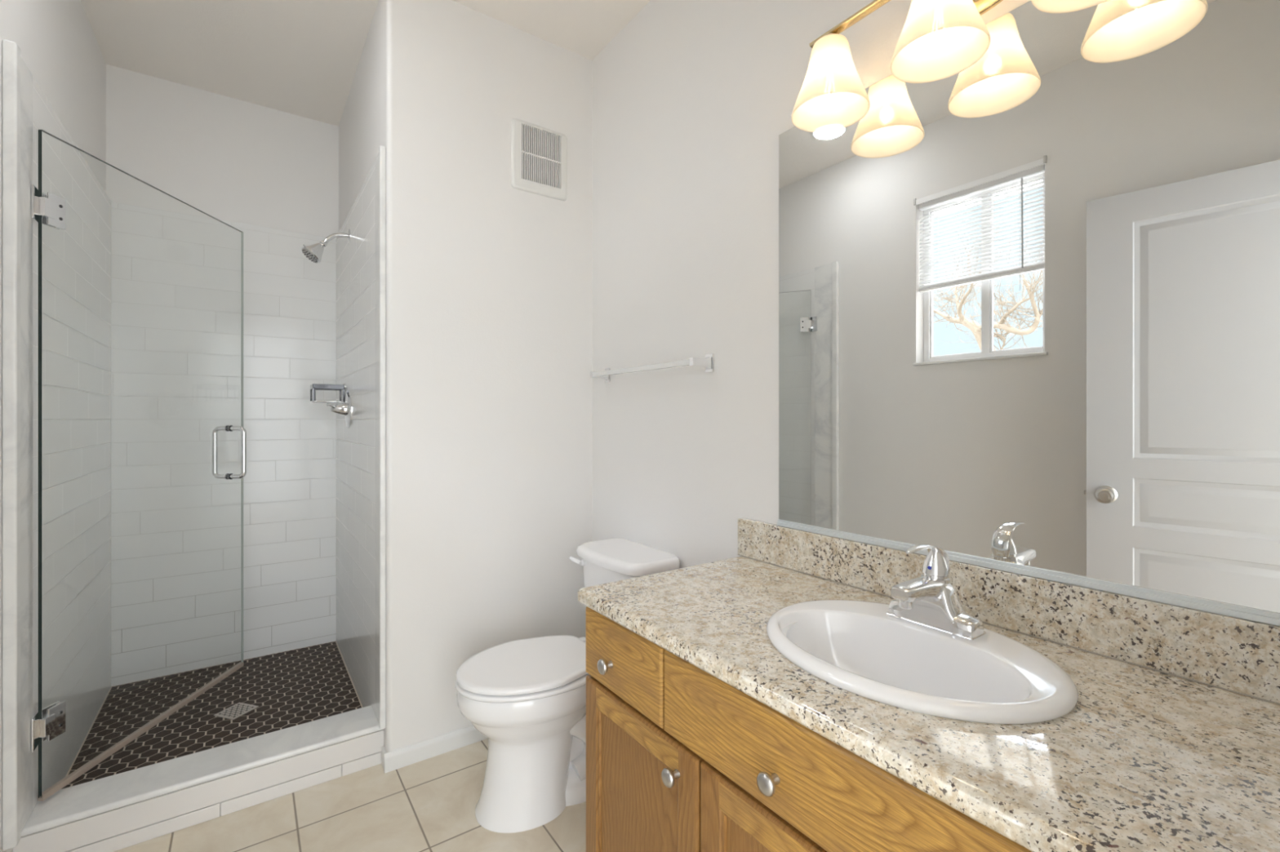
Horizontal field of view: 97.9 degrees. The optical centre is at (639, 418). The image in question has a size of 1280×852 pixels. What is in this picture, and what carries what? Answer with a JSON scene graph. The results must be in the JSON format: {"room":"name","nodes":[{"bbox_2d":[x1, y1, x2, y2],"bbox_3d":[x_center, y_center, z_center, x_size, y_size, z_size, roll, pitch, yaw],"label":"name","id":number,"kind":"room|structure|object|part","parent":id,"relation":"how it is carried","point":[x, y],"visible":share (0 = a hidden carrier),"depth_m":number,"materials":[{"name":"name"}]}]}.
{"room":"bathroom","nodes":[
{"label":"bathroom","id":0,"kind":"room"},
{"bbox_2d":[0,0,106,851],"bbox_3d":[-1.414,-0.163,1.031,0.130,2.740,3.576,0,0,-35],"label":"wall","id":1,"kind":"structure","parent":0,"point":[56,41],"depth_m":1.80,"materials":[{"name":"paint"}]},
{"bbox_2d":[1,39,32,850],"bbox_3d":[-1.615,0.065,1.451,0.026,2.014,0.165,0,0,-35],"label":"trim","id":2,"kind":"structure","parent":1,"relation":"attached to","point":[16,77],"depth_m":1.39,"materials":[{"name":"paint"}]},
{"bbox_2d":[32,76,111,810],"bbox_3d":[-1.979,0.110,1.959,0.018,2.096,1.084,0,0,-35],"label":"tiled wall","id":3,"kind":"structure","parent":1,"relation":"attached to","point":[76,260],"depth_m":1.84,"materials":[{"name":"white tile"}]},
{"bbox_2d":[31,129,246,801],"bbox_3d":[-1.706,0.130,1.951,0.135,1.864,0.890,0,0,0],"label":"shower door","id":4,"kind":"structure","parent":3,"relation":"attached to","point":[48,209],"depth_m":1.58,"materials":[{"name":"clear glass"}]},
{"bbox_3d":[-1.662,0.858,1.540,0.031,0.090,0.073,0,0,-8],"label":"wall plate","id":5,"kind":"part","parent":4,"relation":"part of","materials":[{"name":"silver metal"}]},
{"bbox_3d":[-1.662,-0.590,1.540,0.031,0.090,0.073,0,0,-8],"label":"wall plate","id":6,"kind":"part","parent":4,"relation":"part of","materials":[{"name":"silver metal"}]},
{"bbox_2d":[225,425,232,479],"bbox_3d":[-1.706,0.140,2.315,0.018,0.225,0.025,0,0,-3],"label":"washer","id":7,"kind":"object","parent":4,"relation":"in","point":[228,476],"depth_m":2.31,"materials":[{"name":"silver metal"}]},
{"bbox_3d":[-1.706,0.140,2.315,0.135,0.219,0.019,0,0,-3],"label":"pull handle","id":8,"kind":"part","parent":4,"relation":"part of","materials":[{"name":"silver metal"}]},
{"bbox_2d":[61,640,362,789],"bbox_3d":[-1.649,1.182,2.248,0.890,0.051,1.016,0,0,-35],"label":"floor","id":9,"kind":"structure","parent":0,"point":[300,686],"depth_m":2.25,"materials":[{"name":"brown tile"}]},
{"bbox_2d":[213,702,258,719],"bbox_3d":[-1.597,1.155,2.205,0.104,0.003,0.104,0,0,17],"label":"floor drain","id":10,"kind":"object","parent":9,"relation":"on","point":[238,709],"visible":1,"depth_m":2.20,"materials":[{"name":"silver metal"}]},
{"bbox_2d":[106,64,338,239],"bbox_3d":[-1.937,-0.163,2.759,1.010,2.740,0.150,0,0,-35],"label":"wall","id":11,"kind":"structure","parent":0,"point":[227,158],"depth_m":2.63,"materials":[{"name":"paint"}]},
{"bbox_2d":[111,201,336,686],"bbox_3d":[-1.939,0.110,2.658,0.890,2.096,0.012,0,0,-35],"label":"tiled wall","id":12,"kind":"structure","parent":11,"relation":"attached to","point":[175,277],"depth_m":2.61,"materials":[{"name":"white tile"}]},
{"bbox_2d":[113,738,586,851],"bbox_3d":[-0.175,1.268,0.335,3.900,0.120,6.150,0,0,-35],"label":"floor","id":13,"kind":"structure","parent":0,"point":[428,805],"depth_m":1.67,"materials":[{"name":"tile"}]},
{"bbox_2d":[13,705,383,851],"bbox_3d":[-1.311,1.139,1.769,0.890,0.136,0.177,0,0,-35],"label":"curb","id":14,"kind":"object","parent":13,"relation":"on","point":[121,811],"visible":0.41,"depth_m":1.69,"materials":[{"name":"white tile"}]},
{"bbox_2d":[454,537,679,833],"bbox_3d":[-0.253,0.836,1.840,0.697,0.743,0.414,0,0,-35],"label":"toilet","id":15,"kind":"object","parent":13,"relation":"on","point":[527,696],"visible":0.77,"depth_m":1.67,"materials":[{"name":"white ceramic"}]},
{"bbox_3d":[-0.353,0.777,1.768,0.447,0.023,0.372,0,0,-35],"label":"lid","id":16,"kind":"part","parent":15,"relation":"part of","materials":[{"name":"white plastic"}]},
{"bbox_3d":[-0.350,0.799,1.771,0.460,0.020,0.376,0,0,-35],"label":"seat","id":17,"kind":"part","parent":15,"relation":"part of","materials":[{"name":"white plastic"}]},
{"bbox_3d":[-0.233,0.527,2.061,0.026,0.026,0.076,0,0,-35],"label":"flush lever","id":18,"kind":"part","parent":15,"relation":"part of","materials":[{"name":"white plastic"}]},
{"bbox_3d":[-0.052,0.657,1.976,0.198,0.304,0.364,0,0,-35],"label":"tank","id":19,"kind":"part","parent":15,"relation":"part of","materials":[{"name":"white ceramic"}]},
{"bbox_3d":[-0.059,0.484,1.971,0.229,0.040,0.404,0,0,-35],"label":"tank lid","id":20,"kind":"part","parent":15,"relation":"part of","materials":[{"name":"white ceramic"}]},
{"bbox_2d":[586,606,1031,851],"bbox_3d":[0.415,0.823,1.000,0.582,0.770,1.154,0,0,-35],"label":"vanity cabinet","id":21,"kind":"object","parent":13,"relation":"on","point":[679,758],"visible":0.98,"depth_m":0.95,"materials":[{"name":"brown wood"}]},
{"bbox_3d":[-0.076,0.539,1.216,0.030,0.033,0.033,0,0,-35],"label":"knob","id":22,"kind":"part","parent":21,"relation":"part of","materials":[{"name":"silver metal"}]},
{"bbox_3d":[-0.038,0.523,1.204,0.018,0.156,0.297,0,0,-35],"label":"drawer","id":23,"kind":"part","parent":21,"relation":"part of","materials":[{"name":"brown wood"}]},
{"bbox_3d":[-0.007,0.856,1.161,0.018,0.493,0.402,0,0,-35],"label":"door","id":24,"kind":"part","parent":21,"relation":"part of","materials":[{"name":"brown wood"}]},
{"bbox_3d":[0.058,0.659,1.028,0.030,0.033,0.033,0,0,-35],"label":"knob","id":25,"kind":"part","parent":21,"relation":"part of","materials":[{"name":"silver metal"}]},
{"bbox_3d":[0.235,0.856,0.818,0.018,0.493,0.426,0,0,-35],"label":"door","id":26,"kind":"part","parent":21,"relation":"part of","materials":[{"name":"brown wood"}]},
{"bbox_3d":[0.194,0.544,0.835,0.030,0.033,0.033,0,0,-35],"label":"knob","id":27,"kind":"part","parent":21,"relation":"part of","materials":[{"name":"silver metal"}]},
{"bbox_3d":[0.233,0.523,0.821,0.018,0.156,0.629,0,0,-35],"label":"false drawer","id":28,"kind":"part","parent":21,"relation":"part of","materials":[{"name":"brown wood"}]},
{"bbox_2d":[577,555,1279,851],"bbox_3d":[0.419,0.420,1.008,0.566,0.035,1.182,0,0,-35],"label":"countertop","id":29,"kind":"structure","parent":21,"relation":"on","point":[1144,760],"depth_m":0.71,"materials":[{"name":"stone"}]},
{"bbox_2d":[766,600,1078,724],"bbox_3d":[0.450,0.482,0.961,0.402,0.200,0.488,0,0,-35],"label":"sink","id":30,"kind":"object","parent":29,"relation":"in","point":[853,646],"visible":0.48,"depth_m":0.96,"materials":[{"name":"white ceramic"}]},
{"bbox_2d":[885,543,986,640],"bbox_3d":[0.514,0.307,1.017,0.147,0.155,0.160,0,0,-35],"label":"faucet","id":31,"kind":"object","parent":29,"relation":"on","point":[930,600],"visible":1,"depth_m":1.01,"materials":[{"name":"silver metal"}]},
{"bbox_3d":[0.525,0.264,1.024,0.120,0.068,0.038,0,0,-35],"label":"lever","id":32,"kind":"part","parent":31,"relation":"part of","materials":[{"name":"silver metal"}]},
{"bbox_2d":[80,0,650,126],"bbox_3d":[-0.175,-1.593,0.335,3.900,0.120,6.150,0,0,-35],"label":"ceiling","id":33,"kind":"structure","parent":0,"point":[301,58],"depth_m":2.23,"materials":[{"name":"paint"}]},
{"bbox_2d":[338,0,592,752],"bbox_3d":[-0.891,-0.163,2.651,0.813,2.740,1.232,0,0,-35],"label":"wall","id":34,"kind":"structure","parent":0,"point":[489,282],"depth_m":2.09,"materials":[{"name":"paint"}]},
{"bbox_2d":[336,160,375,714],"bbox_3d":[-1.265,0.110,2.463,0.014,2.096,1.084,0,0,-35],"label":"tiled wall","id":35,"kind":"structure","parent":34,"relation":"attached to","point":[355,260],"depth_m":2.37,"materials":[{"name":"white tile"}]},
{"bbox_2d":[301,228,351,263],"bbox_3d":[-1.385,-0.771,2.458,0.188,0.174,0.087,0,0,-35],"label":"showerhead","id":36,"kind":"object","parent":35,"relation":"attached to","point":[313,252],"visible":1,"depth_m":2.43,"materials":[{"name":"silver metal"}]},
{"bbox_3d":[-1.358,-0.802,2.487,0.111,0.067,0.019,0,0,-35],"label":"shower arm","id":37,"kind":"part","parent":36,"relation":"part of","materials":[{"name":"silver metal"}]},
{"bbox_2d":[309,383,345,403],"bbox_3d":[-1.470,-0.121,2.622,0.138,0.090,0.127,0,0,-35],"label":"basket","id":38,"kind":"object","parent":35,"relation":"attached to","point":[313,387],"visible":0.99,"depth_m":2.58,"materials":[{"name":"silver metal"}]},
{"bbox_3d":[-1.472,-0.080,2.621,0.136,0.007,0.127,0,0,-35],"label":"rail","id":39,"kind":"part","parent":38,"relation":"part of","materials":[{"name":"silver metal"}]},
{"bbox_2d":[326,391,351,428],"bbox_3d":[-1.362,-0.043,2.509,0.091,0.172,0.172,0,0,-35],"label":"shower valve","id":40,"kind":"object","parent":35,"relation":"attached to","point":[344,409],"visible":1,"depth_m":2.49,"materials":[{"name":"silver metal"}]},
{"bbox_3d":[-1.372,-0.052,2.490,0.020,0.036,0.056,0,0,28],"label":"lever","id":41,"kind":"part","parent":40,"relation":"part of","materials":[{"name":"silver metal"}]},
{"bbox_3d":[-1.330,-0.043,2.532,0.013,0.172,0.172,0,0,-35],"label":"plate","id":42,"kind":"part","parent":40,"relation":"part of","materials":[{"name":"silver metal"}]},
{"bbox_2d":[375,146,386,729],"bbox_3d":[-0.920,0.065,1.970,0.020,2.014,0.121,0,0,-35],"label":"trim","id":43,"kind":"structure","parent":34,"relation":"attached to","point":[380,160],"depth_m":1.93,"materials":[{"name":"white stone"}]},
{"bbox_2d":[381,746,386,768],"bbox_3d":[-0.886,1.177,1.931,0.010,0.062,0.048,0,0,-35],"label":"baseboard end trim","id":44,"kind":"structure","parent":34,"relation":"attached to","point":[383,748],"depth_m":1.93,"materials":[{"name":"white paint"}]},
{"bbox_2d":[383,725,488,773],"bbox_3d":[-0.537,1.177,2.140,0.824,0.062,0.012,0,0,-35],"label":"baseboard","id":45,"kind":"structure","parent":34,"relation":"attached to","point":[408,755],"depth_m":1.99,"materials":[{"name":"white paint"}]},
{"bbox_2d":[511,118,566,200],"bbox_3d":[-0.400,-1.037,2.235,0.240,0.273,0.014,0,0,-35],"label":"air vent","id":46,"kind":"object","parent":34,"relation":"in","point":[538,153],"visible":1,"depth_m":2.22,"materials":[{"name":"white plastic"}]},
{"bbox_2d":[521,123,560,188],"bbox_3d":[-0.396,-1.050,2.236,0.171,0.219,0.010,0,0,-35],"label":"grille","id":47,"kind":"object","parent":46,"relation":"attached to","point":[540,146],"depth_m":2.23,"materials":[{"name":"white plastic"}]},
{"bbox_2d":[592,0,1031,568],"bbox_3d":[0.079,-0.163,2.086,0.120,2.740,3.576,0,0,-35],"label":"wall","id":48,"kind":"structure","parent":0,"point":[693,100],"depth_m":1.83,"materials":[{"name":"paint"}]},
{"bbox_2d":[590,353,714,382],"bbox_3d":[0.014,-0.177,2.005,0.080,0.058,0.652,0,0,-35],"label":"towel bar","id":49,"kind":"object","parent":48,"relation":"attached to","point":[708,362],"visible":1,"depth_m":1.86,"materials":[{"name":"silver metal"}]},
{"bbox_3d":[-0.163,-0.177,2.255,0.080,0.058,0.038,0,0,-35],"label":"post","id":50,"kind":"part","parent":49,"relation":"part of","materials":[{"name":"silver metal"}]},
{"bbox_3d":[0.192,-0.177,1.754,0.080,0.058,0.038,0,0,-35],"label":"post","id":51,"kind":"part","parent":49,"relation":"part of","materials":[{"name":"silver metal"}]},
{"bbox_2d":[791,0,891,133],"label":"vanity light","id":52,"kind":"object","parent":48,"relation":"attached to","point":[833,96],"depth_m":1.24,"materials":[{"name":"white glass"}]},
{"bbox_3d":[0.433,-0.777,1.271,0.170,0.162,0.170,0,0,-35],"label":"lamp shade","id":53,"kind":"part","parent":52,"relation":"part of","materials":[{"name":"white glass"}]},
{"bbox_2d":[889,0,1003,83],"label":"vanity light","id":54,"kind":"object","parent":48,"relation":"attached to","point":[940,40],"depth_m":1.10,"materials":[{"name":"white glass"}]},
{"bbox_3d":[0.574,-0.777,1.071,0.170,0.162,0.170,0,0,-35],"label":"lamp shade","id":55,"kind":"part","parent":54,"relation":"part of","materials":[{"name":"white glass"}]},
{"bbox_2d":[737,554,1279,705],"bbox_3d":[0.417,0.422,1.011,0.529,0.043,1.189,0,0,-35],"label":"trim","id":56,"kind":"structure","parent":48,"relation":"attached to","point":[1098,654],"depth_m":0.95,"materials":[{"name":"beige stone"}]},
{"bbox_2d":[737,517,1279,703],"bbox_3d":[0.640,0.349,1.170,0.019,0.108,1.190,0,0,-35],"label":"backsplash","id":57,"kind":"structure","parent":48,"relation":"attached to","point":[1238,655],"depth_m":0.98,"materials":[{"name":"stone"}]},
{"bbox_2d":[777,0,1279,626],"bbox_3d":[0.683,-0.246,1.113,0.016,1.079,1.048,0,0,-35],"label":"wall mirror","id":58,"kind":"object","parent":48,"relation":"attached to","point":[1028,299],"visible":0.99,"depth_m":1.00,"materials":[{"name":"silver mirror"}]},
{"bbox_2d":[1031,0,1108,13],"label":"vanity light","id":59,"kind":"object","parent":48,"relation":"attached to","point":[1054,6],"depth_m":0.95,"materials":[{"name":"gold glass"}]},
{"bbox_3d":[0.715,-0.777,0.872,0.170,0.162,0.170,0,0,-35],"label":"lamp shade","id":60,"kind":"part","parent":59,"relation":"part of","materials":[{"name":"white glass"}]}
]}

